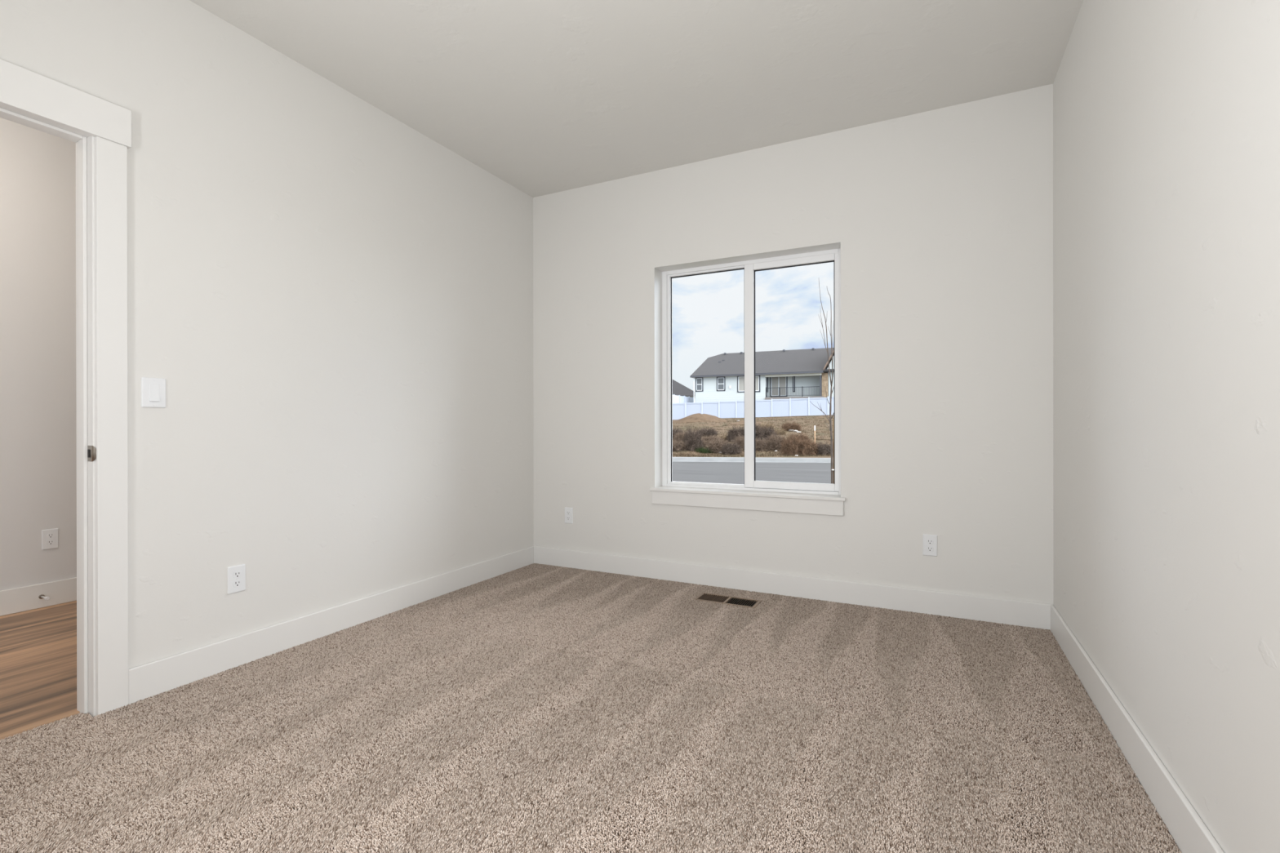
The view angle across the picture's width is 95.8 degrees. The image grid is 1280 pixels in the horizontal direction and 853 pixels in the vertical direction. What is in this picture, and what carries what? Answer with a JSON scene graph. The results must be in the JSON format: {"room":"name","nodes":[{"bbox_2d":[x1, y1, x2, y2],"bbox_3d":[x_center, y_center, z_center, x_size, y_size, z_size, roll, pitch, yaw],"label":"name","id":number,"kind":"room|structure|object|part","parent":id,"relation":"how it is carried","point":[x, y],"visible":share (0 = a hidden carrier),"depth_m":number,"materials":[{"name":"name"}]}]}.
{"room":"empty bedroom","nodes":[
{"label":"empty bedroom","id":0,"kind":"room"},
{"bbox_2d":[0,117,76,591],"bbox_3d":[-3.554,-0.145,3.242,0.120,3.143,4.450,0,0,27],"label":"wall","id":1,"kind":"structure","parent":0,"point":[38,428],"depth_m":3.31,"materials":[{"name":"white paint"}]},
{"bbox_2d":[0,577,76,616],"bbox_3d":[-3.760,0.973,2.676,0.015,0.139,3.250,0,0,27],"label":"baseboard","id":2,"kind":"structure","parent":1,"relation":"attached to","point":[12,601],"depth_m":3.30,"materials":[{"name":"white paint"}]},
{"bbox_2d":[38,594,50,600],"bbox_3d":[-3.398,0.976,3.301,0.073,0.026,0.027,0,0,27],"label":"door stop","id":3,"kind":"object","parent":2,"relation":"attached to","point":[42,596],"visible":1,"depth_m":3.30,"materials":[{"name":"white metal"}]},
{"bbox_2d":[41,528,58,550],"bbox_3d":[-3.423,0.654,3.358,0.009,0.115,0.070,0,0,27],"label":"wall outlet","id":4,"kind":"object","parent":1,"relation":"attached to","point":[50,537],"visible":1,"depth_m":3.35,"materials":[{"name":"white plastic"}]},
{"bbox_2d":[46,539,54,545],"bbox_3d":[-3.421,0.673,3.357,0.005,0.028,0.035,0,0,27],"label":"socket","id":5,"kind":"object","parent":4,"relation":"attached to","point":[49,542],"depth_m":3.36,"materials":[{"name":"white plastic"}]},
{"bbox_2d":[46,533,54,538],"bbox_3d":[-3.421,0.634,3.357,0.005,0.028,0.035,0,0,27],"label":"socket","id":6,"kind":"object","parent":4,"relation":"attached to","point":[49,535],"depth_m":3.36,"materials":[{"name":"white plastic"}]},
{"bbox_2d":[0,0,533,669],"bbox_3d":[-1.857,-0.147,2.392,0.130,3.143,4.450,0,0,27],"label":"wall","id":7,"kind":"structure","parent":0,"point":[332,302],"depth_m":2.68,"materials":[{"name":"white paint"}]},
{"bbox_2d":[0,58,131,717],"bbox_3d":[-2.189,-0.057,1.721,0.172,2.226,1.032,0,0,27],"label":"door frame","id":8,"kind":"structure","parent":7,"relation":"in","point":[100,129],"depth_m":2.08,"materials":[{"name":"white paint"}]},
{"bbox_3d":[-2.124,-1.102,1.687,0.024,0.137,1.032,0,0,27],"label":"head casing","id":9,"kind":"part","parent":8,"relation":"part of","materials":[{"name":"white paint"}]},
{"bbox_3d":[-1.960,0.097,2.067,0.048,0.057,0.008,0,0,15],"label":"strike plate","id":10,"kind":"part","parent":8,"relation":"part of","materials":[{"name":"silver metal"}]},
{"bbox_3d":[-1.919,0.006,2.102,0.018,2.079,0.088,0,0,27],"label":"casing leg","id":11,"kind":"part","parent":8,"relation":"part of","materials":[{"name":"white paint"}]},
{"bbox_2d":[141,377,165,408],"bbox_3d":[-1.863,-0.130,2.219,0.013,0.114,0.078,0,0,27],"label":"light switch","id":12,"kind":"object","parent":7,"relation":"attached to","point":[153,389],"visible":1,"depth_m":2.21,"materials":[{"name":"white plastic"}]},
{"bbox_2d":[227,564,245,594],"bbox_3d":[-1.732,0.655,2.485,0.009,0.115,0.070,0,0,27],"label":"wall outlet","id":13,"kind":"object","parent":7,"relation":"attached to","point":[236,574],"visible":1,"depth_m":2.48,"materials":[{"name":"white plastic"}]},
{"bbox_2d":[232,579,241,587],"bbox_3d":[-1.730,0.675,2.484,0.005,0.028,0.035,0,0,27],"label":"socket","id":14,"kind":"object","parent":13,"relation":"attached to","point":[236,583],"depth_m":2.48,"materials":[{"name":"white plastic"}]},
{"bbox_2d":[232,570,241,577],"bbox_3d":[-1.730,0.636,2.484,0.005,0.028,0.035,0,0,27],"label":"socket","id":15,"kind":"object","parent":13,"relation":"attached to","point":[236,574],"depth_m":2.48,"materials":[{"name":"white plastic"}]},
{"bbox_2d":[128,546,533,704],"bbox_3d":[-1.350,0.967,3.240,0.015,0.136,2.454,0,0,27],"label":"baseboard","id":16,"kind":"structure","parent":7,"relation":"attached to","point":[156,677],"depth_m":2.71,"materials":[{"name":"white paint"}]},
{"bbox_2d":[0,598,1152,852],"bbox_3d":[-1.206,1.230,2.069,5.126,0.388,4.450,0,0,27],"label":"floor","id":17,"kind":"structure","parent":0,"point":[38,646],"depth_m":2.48,"materials":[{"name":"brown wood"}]},
{"bbox_2d":[0,563,1181,852],"bbox_3d":[-0.203,1.029,2.034,3.281,0.014,3.608,0,0,27],"label":"carpet","id":18,"kind":"object","parent":17,"relation":"on","point":[524,642],"visible":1,"depth_m":1.87,"materials":[{"name":"beige carpet"}]},
{"bbox_2d":[693,592,761,608],"bbox_3d":[0.515,1.026,3.408,0.370,0.012,0.157,0,0,27],"label":"floor vent","id":19,"kind":"object","parent":17,"relation":"in","point":[706,597],"visible":0.98,"depth_m":3.41,"materials":[{"name":"brown metal"}]},
{"bbox_2d":[190,0,1083,197],"bbox_3d":[-1.272,-1.779,2.130,5.552,0.120,4.770,0,0,27],"label":"ceiling","id":20,"kind":"structure","parent":0,"point":[544,97],"depth_m":2.74,"materials":[{"name":"white paint"}]},
{"bbox_2d":[533,84,1053,604],"bbox_3d":[-0.244,-0.151,4.180,5.552,3.143,0.190,0,0,27],"label":"wall","id":21,"kind":"structure","parent":0,"point":[941,219],"depth_m":3.29,"materials":[{"name":"white paint"}]},
{"bbox_2d":[564,506,573,524],"bbox_3d":[-0.519,0.647,4.207,0.070,0.115,0.009,0,0,27],"label":"wall outlet","id":22,"kind":"object","parent":21,"relation":"attached to","point":[568,511],"visible":1,"depth_m":4.20,"materials":[{"name":"white plastic"}]},
{"bbox_2d":[649,241,845,515],"bbox_3d":[0.669,-0.278,3.702,1.248,1.592,0.215,0,0,27],"label":"window","id":23,"kind":"structure","parent":21,"relation":"in","point":[824,499],"depth_m":3.73,"materials":[{"name":"white plastic"}]},
{"bbox_3d":[0.449,-0.326,3.904,0.560,1.449,0.043,0,0,27],"label":"fixed sash","id":24,"kind":"part","parent":23,"relation":"part of","materials":[{"name":"clear glass"}]},
{"bbox_3d":[0.656,0.422,3.676,1.248,0.018,0.154,0,0,27],"label":"sill","id":25,"kind":"part","parent":23,"relation":"part of","materials":[{"name":"white paint"}]},
{"bbox_3d":[0.947,-0.329,3.634,0.587,1.447,0.030,0,0,27],"label":"sliding sash","id":26,"kind":"part","parent":23,"relation":"part of","materials":[{"name":"clear glass"}]},
{"bbox_2d":[533,546,1053,630],"bbox_3d":[0.637,0.964,3.626,3.222,0.136,0.015,0,0,27],"label":"baseboard","id":27,"kind":"structure","parent":21,"relation":"attached to","point":[1007,611],"depth_m":3.42,"materials":[{"name":"white paint"}]},
{"bbox_2d":[922,534,937,556],"bbox_3d":[1.582,0.649,3.155,0.070,0.115,0.009,0,0,27],"label":"wall outlet","id":28,"kind":"object","parent":21,"relation":"attached to","point":[929,542],"visible":1,"depth_m":3.15,"materials":[{"name":"white plastic"}]},
{"bbox_2d":[926,546,933,551],"bbox_3d":[1.581,0.668,3.154,0.035,0.028,0.005,0,0,27],"label":"socket","id":29,"kind":"object","parent":28,"relation":"attached to","point":[929,548],"depth_m":3.15,"materials":[{"name":"white plastic"}]},
{"bbox_2d":[926,539,933,544],"bbox_3d":[1.581,0.629,3.154,0.035,0.028,0.005,0,0,27],"label":"socket","id":30,"kind":"object","parent":28,"relation":"attached to","point":[928,541],"depth_m":3.15,"materials":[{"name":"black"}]},
{"bbox_2d":[1053,0,1279,852],"bbox_3d":[1.141,-0.149,0.891,0.130,3.143,4.450,0,0,27],"label":"wall","id":31,"kind":"structure","parent":0,"point":[1166,113],"depth_m":1.45,"materials":[{"name":"white paint"}]},
{"bbox_2d":[1050,604,1224,852],"bbox_3d":[1.075,0.966,0.918,0.015,0.136,4.435,0,0,27],"label":"baseboard","id":32,"kind":"structure","parent":31,"relation":"attached to","point":[1189,833],"depth_m":1.67,"materials":[{"name":"white paint"}]},
{"bbox_3d":[0.002,1.447,-2.028,126.750,0.040,63.164,0,0,27],"label":"lawn","id":33,"kind":"structure","parent":0,"visible":0},
{"bbox_2d":[813,280,834,484],"bbox_3d":[2.805,-0.413,8.555,0.413,3.663,0.613,0,0,0],"label":"young tree","id":34,"kind":"object","parent":33,"relation":"on","point":[827,348],"visible":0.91,"depth_m":8.59,"materials":[{"name":"brown plant"}]},
{"bbox_2d":[831,418,834,484],"bbox_3d":[2.878,0.707,8.601,0.072,1.650,0.072,0,0,0],"label":"stake","id":35,"kind":"object","parent":33,"relation":"on","point":[833,419],"visible":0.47,"depth_m":8.59,"materials":[{"name":"brown wood"}]},
{"label":"outside","id":36,"kind":"structure","parent":0,"visible":0},
{"bbox_2d":[672,408,834,457],"bbox_3d":[-0.001,-0.506,104.820,185.979,3.496,181.466,0,0,27],"label":"ground","id":37,"kind":"structure","parent":36,"point":[709,424],"depth_m":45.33,"materials":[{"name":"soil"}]},
{"bbox_2d":[672,426,684,439],"bbox_3d":[2.149,0.479,35.497,1.332,1.100,1.348,0,0,36],"label":"dry bush","id":38,"kind":"object","parent":37,"relation":"on","point":[674,431],"visible":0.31,"depth_m":35.20,"materials":[{"name":"brown plant"}]},
{"bbox_2d":[672,440,687,451],"bbox_3d":[1.753,0.904,27.765,1.344,0.644,1.329,0,0,-13],"label":"dry bush","id":39,"kind":"object","parent":37,"relation":"on","point":[677,446],"visible":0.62,"depth_m":27.43,"materials":[{"name":"brown plant"}]},
{"bbox_2d":[673,431,687,441],"bbox_3d":[2.443,0.599,33.842,1.140,0.766,1.096,0,0,-27],"label":"dry bush","id":40,"kind":"object","parent":37,"relation":"on","point":[678,437],"visible":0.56,"depth_m":33.61,"materials":[{"name":"brown plant"}]},
{"bbox_2d":[672,394,693,403],"bbox_3d":[5.031,-2.447,69.521,0.122,2.580,8.920,0,0,24],"label":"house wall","id":41,"kind":"structure","parent":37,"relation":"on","point":[676,399],"depth_m":69.47,"materials":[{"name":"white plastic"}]},
{"bbox_3d":[4.304,-2.729,67.917,0.080,1.850,1.640,0,0,24],"label":"panel","id":42,"kind":"part","parent":41,"relation":"part of","materials":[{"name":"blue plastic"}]},
{"bbox_3d":[5.030,-2.732,69.520,0.080,1.850,1.640,0,0,24],"label":"panel","id":43,"kind":"part","parent":41,"relation":"part of","materials":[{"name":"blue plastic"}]},
{"bbox_3d":[5.757,-2.735,71.124,0.080,1.850,1.640,0,0,24],"label":"panel","id":44,"kind":"part","parent":41,"relation":"part of","materials":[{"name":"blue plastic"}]},
{"bbox_3d":[6.483,-2.737,72.727,0.080,1.850,1.640,0,0,24],"label":"panel","id":45,"kind":"part","parent":41,"relation":"part of","materials":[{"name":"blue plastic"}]},
{"bbox_2d":[672,379,695,402],"bbox_3d":[-2.057,-5.378,97.994,23.900,9.600,12.000,0,0,0],"label":"house","id":46,"kind":"structure","parent":37,"relation":"on","point":[678,388],"depth_m":93.01,"materials":[{"name":"grey"}]},
{"bbox_2d":[681,426,704,451],"bbox_3d":[2.541,0.625,27.719,1.132,1.457,1.119,0,0,8],"label":"dry bush","id":47,"kind":"object","parent":37,"relation":"on","point":[693,442],"visible":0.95,"depth_m":27.51,"materials":[{"name":"brown plant"}]},
{"bbox_2d":[672,413,727,423],"bbox_3d":[5.999,-0.798,57.499,6.200,1.044,4.400,0,0,20],"label":"dirt mound","id":48,"kind":"object","parent":37,"relation":"on","point":[698,417],"visible":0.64,"depth_m":56.27,"materials":[{"name":"brown soil"}]},
{"bbox_2d":[694,445,714,453],"bbox_3d":[3.079,1.091,27.266,1.234,0.344,1.123,0,0,-31],"label":"grass tuft","id":49,"kind":"object","parent":37,"relation":"on","point":[702,450],"visible":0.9,"depth_m":27.08,"materials":[{"name":"green plant"}]},
{"bbox_2d":[701,437,707,448],"bbox_3d":[2.742,0.864,28.412,1.358,0.692,1.373,0,0,32],"label":"dry bush","id":50,"kind":"object","parent":37,"relation":"on","point":[704,444],"visible":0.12,"depth_m":28.15,"materials":[{"name":"brown plant"}]},
{"bbox_2d":[697,426,719,436],"bbox_3d":[4.332,0.378,37.474,1.695,0.846,1.629,0,0,-30],"label":"dry bush","id":51,"kind":"object","parent":37,"relation":"on","point":[710,432],"visible":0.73,"depth_m":37.09,"materials":[{"name":"brown plant"}]},
{"bbox_2d":[701,434,723,444],"bbox_3d":[3.810,0.747,31.685,1.718,0.734,1.698,0,0,14],"label":"dry bush","id":52,"kind":"object","parent":37,"relation":"on","point":[707,438],"visible":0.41,"depth_m":31.35,"materials":[{"name":"brown plant"}]},
{"bbox_2d":[707,437,731,453],"bbox_3d":[3.705,0.909,27.272,1.305,0.832,1.319,0,0,-14],"label":"dry bush","id":53,"kind":"object","parent":37,"relation":"on","point":[716,446],"visible":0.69,"depth_m":27.03,"materials":[{"name":"brown plant"}]},
{"bbox_2d":[718,433,728,441],"bbox_3d":[4.794,0.609,32.980,1.057,0.506,1.162,0,0,-24],"label":"grass tuft","id":54,"kind":"object","parent":37,"relation":"on","point":[725,437],"visible":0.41,"depth_m":32.76,"materials":[{"name":"brown plant"}]},
{"bbox_2d":[720,440,742,454],"bbox_3d":[4.160,0.993,26.245,1.086,0.790,1.044,0,0,38],"label":"dry bush","id":55,"kind":"object","parent":37,"relation":"on","point":[732,448],"visible":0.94,"depth_m":26.03,"materials":[{"name":"brown plant"}]},
{"bbox_2d":[725,425,744,442],"bbox_3d":[5.529,0.434,32.450,1.538,1.212,1.557,0,0,-8],"label":"dry bush","id":56,"kind":"object","parent":37,"relation":"on","point":[734,434],"visible":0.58,"depth_m":32.13,"materials":[{"name":"brown plant"}]},
{"bbox_2d":[732,434,759,448],"bbox_3d":[5.322,0.741,29.134,1.445,0.875,1.504,0,0,-5],"label":"dry bush","id":57,"kind":"object","parent":37,"relation":"on","point":[740,440],"visible":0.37,"depth_m":28.90,"materials":[{"name":"brown plant"}]},
{"bbox_2d":[727,420,764,425],"bbox_3d":[9.300,-0.293,50.000,3.800,0.443,2.600,0,0,20],"label":"dirt mound","id":58,"kind":"object","parent":37,"relation":"on","point":[741,422],"visible":0.41,"depth_m":49.43,"materials":[{"name":"brown soil"}]},
{"bbox_2d":[740,437,759,450],"bbox_3d":[5.282,0.881,27.330,1.038,0.847,1.025,0,0,-30],"label":"dry bush","id":59,"kind":"object","parent":37,"relation":"on","point":[756,439],"visible":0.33,"depth_m":27.13,"materials":[{"name":"brown plant"}]},
{"bbox_2d":[672,396,834,419],"bbox_3d":[22.769,-1.804,57.891,56.550,2.690,0.157,0,0,20],"label":"vinyl fence","id":60,"kind":"object","parent":37,"relation":"on","point":[791,406],"visible":0.29,"depth_m":61.34,"materials":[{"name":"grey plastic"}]},
{"bbox_3d":[4.165,-1.657,64.491,1.753,1.872,0.080,0,0,20],"label":"panel","id":61,"kind":"part","parent":60,"relation":"part of","materials":[{"name":"white plastic"}]},
{"bbox_3d":[5.937,-1.681,63.862,1.753,1.919,0.080,0,0,20],"label":"panel","id":62,"kind":"part","parent":60,"relation":"part of","materials":[{"name":"white plastic"}]},
{"bbox_3d":[6.823,-1.589,63.548,0.150,2.292,0.150,0,0,20],"label":"post","id":63,"kind":"part","parent":60,"relation":"part of","materials":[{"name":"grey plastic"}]},
{"bbox_3d":[7.708,-1.706,63.233,1.753,1.965,0.080,0,0,20],"label":"panel","id":64,"kind":"part","parent":60,"relation":"part of","materials":[{"name":"white plastic"}]},
{"bbox_3d":[9.480,-1.741,62.605,1.753,1.991,0.080,0,0,20],"label":"panel","id":65,"kind":"part","parent":60,"relation":"part of","materials":[{"name":"white plastic"}]},
{"bbox_3d":[10.366,-1.665,62.291,0.150,2.330,0.150,0,0,20],"label":"post","id":66,"kind":"part","parent":60,"relation":"part of","materials":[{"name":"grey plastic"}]},
{"bbox_3d":[11.252,-1.800,61.976,1.753,1.969,0.080,0,0,20],"label":"panel","id":67,"kind":"part","parent":60,"relation":"part of","materials":[{"name":"white plastic"}]},
{"bbox_3d":[13.024,-1.858,61.348,1.753,1.947,0.080,0,0,20],"label":"panel","id":68,"kind":"part","parent":60,"relation":"part of","materials":[{"name":"white plastic"}]},
{"bbox_3d":[14.795,-1.917,60.719,1.753,1.926,0.080,0,0,20],"label":"panel","id":69,"kind":"part","parent":60,"relation":"part of","materials":[{"name":"white plastic"}]},
{"bbox_3d":[15.681,-1.841,60.405,0.150,2.265,0.150,0,0,20],"label":"post","id":70,"kind":"part","parent":60,"relation":"part of","materials":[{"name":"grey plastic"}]},
{"bbox_3d":[16.567,-1.976,60.091,1.753,1.904,0.080,0,0,20],"label":"panel","id":71,"kind":"part","parent":60,"relation":"part of","materials":[{"name":"white plastic"}]},
{"bbox_3d":[17.453,-1.900,59.776,0.150,2.243,0.150,0,0,20],"label":"post","id":72,"kind":"part","parent":60,"relation":"part of","materials":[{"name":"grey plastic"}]},
{"bbox_3d":[18.339,-2.034,59.462,1.753,1.882,0.080,0,0,20],"label":"panel","id":73,"kind":"part","parent":60,"relation":"part of","materials":[{"name":"white plastic"}]},
{"bbox_3d":[19.225,-1.958,59.148,0.150,2.222,0.150,0,0,20],"label":"post","id":74,"kind":"part","parent":60,"relation":"part of","materials":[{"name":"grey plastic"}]},
{"bbox_3d":[20.111,-2.093,58.833,1.753,1.861,0.080,0,0,20],"label":"panel","id":75,"kind":"part","parent":60,"relation":"part of","materials":[{"name":"white plastic"}]},
{"bbox_2d":[755,423,764,441],"bbox_3d":[6.434,0.370,32.714,1.333,1.277,1.319,0,0,-37],"label":"dry bush","id":76,"kind":"object","parent":37,"relation":"on","point":[759,433],"visible":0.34,"depth_m":32.34,"materials":[{"name":"brown plant"}]},
{"bbox_2d":[689,347,834,402],"bbox_3d":[20.670,-5.637,73.416,24.020,9.310,18.060,0,0,24],"label":"house","id":77,"kind":"structure","parent":37,"relation":"on","point":[784,374],"depth_m":68.26,"materials":[{"name":"grey"}]},
{"bbox_3d":[7.188,-5.096,70.053,0.740,1.510,0.008,0,0,24],"label":"glass","id":78,"kind":"part","parent":77,"relation":"part of","materials":[{"name":"grey glass"}]},
{"bbox_3d":[9.653,-5.088,68.977,0.840,1.490,0.055,0,0,24],"label":"sash","id":79,"kind":"part","parent":77,"relation":"part of","materials":[{"name":"white"}]},
{"bbox_3d":[9.653,-5.088,68.977,0.840,1.490,0.008,0,0,24],"label":"glass","id":80,"kind":"part","parent":77,"relation":"part of","materials":[{"name":"grey glass"}]},
{"bbox_3d":[12.711,-5.000,67.645,2.470,1.750,0.050,0,0,24],"label":"sash","id":81,"kind":"part","parent":77,"relation":"part of","materials":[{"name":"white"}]},
{"bbox_3d":[12.710,-5.000,67.642,2.470,1.750,0.008,0,0,24],"label":"glass","id":82,"kind":"part","parent":77,"relation":"part of","materials":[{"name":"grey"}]},
{"bbox_3d":[16.226,-4.720,67.635,1.760,2.280,0.008,0,0,24],"label":"glass","id":83,"kind":"part","parent":77,"relation":"part of","materials":[{"name":"grey glass"}]},
{"bbox_3d":[17.325,-3.985,65.752,6.020,0.990,0.050,0,0,24],"label":"railing","id":84,"kind":"part","parent":77,"relation":"part of","materials":[{"name":"grey metal"}]},
{"bbox_3d":[20.113,-4.637,64.430,0.190,2.630,0.180,0,0,24],"label":"porch post","id":85,"kind":"part","parent":77,"relation":"part of","materials":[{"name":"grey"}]},
{"bbox_2d":[755,437,772,451],"bbox_3d":[5.849,0.885,27.239,0.972,0.798,0.962,0,0,31],"label":"dry bush","id":86,"kind":"object","parent":37,"relation":"on","point":[763,446],"visible":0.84,"depth_m":26.97,"materials":[{"name":"brown plant"}]},
{"bbox_2d":[758,420,774,429],"bbox_3d":[9.626,-0.090,43.949,1.549,0.715,1.410,0,0,-17],"label":"grass tuft","id":87,"kind":"object","parent":37,"relation":"on","point":[771,426],"visible":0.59,"depth_m":43.69,"materials":[{"name":"brown plant"}]},
{"bbox_2d":[761,423,776,438],"bbox_3d":[7.282,0.382,33.045,1.167,1.100,1.239,0,0,-33],"label":"dry bush","id":88,"kind":"object","parent":37,"relation":"on","point":[768,432],"visible":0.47,"depth_m":32.84,"materials":[{"name":"brown plant"}]},
{"bbox_2d":[762,434,778,439],"bbox_3d":[6.744,0.755,29.281,1.244,0.831,1.258,0,0,39],"label":"dry bush","id":89,"kind":"object","parent":37,"relation":"on","point":[766,438],"visible":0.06,"depth_m":29.27,"materials":[{"name":"brown plant"}]},
{"bbox_2d":[766,431,786,451],"bbox_3d":[6.438,0.752,27.270,1.235,1.140,1.312,0,0,35],"label":"dry bush","id":90,"kind":"object","parent":37,"relation":"on","point":[775,443],"visible":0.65,"depth_m":26.99,"materials":[{"name":"brown plant"}]},
{"bbox_2d":[773,427,788,435],"bbox_3d":[9.067,0.301,37.752,1.126,0.580,1.238,0,0,-9],"label":"grass tuft","id":91,"kind":"object","parent":37,"relation":"on","point":[777,430],"visible":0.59,"depth_m":37.51,"materials":[{"name":"brown plant"}]},
{"bbox_2d":[779,433,803,455],"bbox_3d":[6.718,0.871,25.548,1.094,1.153,1.106,0,0,9],"label":"dry bush","id":92,"kind":"object","parent":37,"relation":"on","point":[790,446],"visible":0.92,"depth_m":25.31,"materials":[{"name":"brown plant"}]},
{"bbox_2d":[779,421,803,431],"bbox_3d":[10.776,0.044,41.264,1.670,0.959,1.651,0,0,38],"label":"dry bush","id":93,"kind":"object","parent":37,"relation":"on","point":[788,426],"visible":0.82,"depth_m":40.91,"materials":[{"name":"brown plant"}]},
{"bbox_2d":[786,432,809,442],"bbox_3d":[8.432,0.674,30.848,1.412,0.752,1.397,0,0,10],"label":"dry bush","id":94,"kind":"object","parent":37,"relation":"on","point":[801,436],"visible":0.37,"depth_m":30.55,"materials":[{"name":"brown plant"}]},
{"bbox_2d":[798,435,820,455],"bbox_3d":[7.350,0.903,25.563,1.206,1.025,1.255,0,0,-28],"label":"dry bush","id":95,"kind":"object","parent":37,"relation":"on","point":[811,449],"visible":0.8,"depth_m":25.25,"materials":[{"name":"brown plant"}]},
{"bbox_2d":[815,441,831,455],"bbox_3d":[8.053,1.000,25.505,0.916,0.821,0.891,0,0,6],"label":"dry bush","id":96,"kind":"object","parent":37,"relation":"on","point":[822,449],"visible":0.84,"depth_m":25.28,"materials":[{"name":"brown plant"}]},
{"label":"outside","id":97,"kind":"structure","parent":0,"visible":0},
{"bbox_2d":[672,462,831,484],"bbox_3d":[0.002,1.510,18.747,122.553,0.190,10.453,0,0,8],"label":"street","id":98,"kind":"structure","parent":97,"point":[727,473],"depth_m":17.88,"materials":[{"name":"grey asphalt"}]},
{"bbox_2d":[672,457,833,462],"bbox_3d":[0.002,1.457,24.607,121.280,0.282,1.160,0,0,8],"label":"kerb","id":99,"kind":"object","parent":98,"relation":"on","point":[770,460],"visible":0.09,"depth_m":23.85,"materials":[{"name":"concrete"}]}
]}

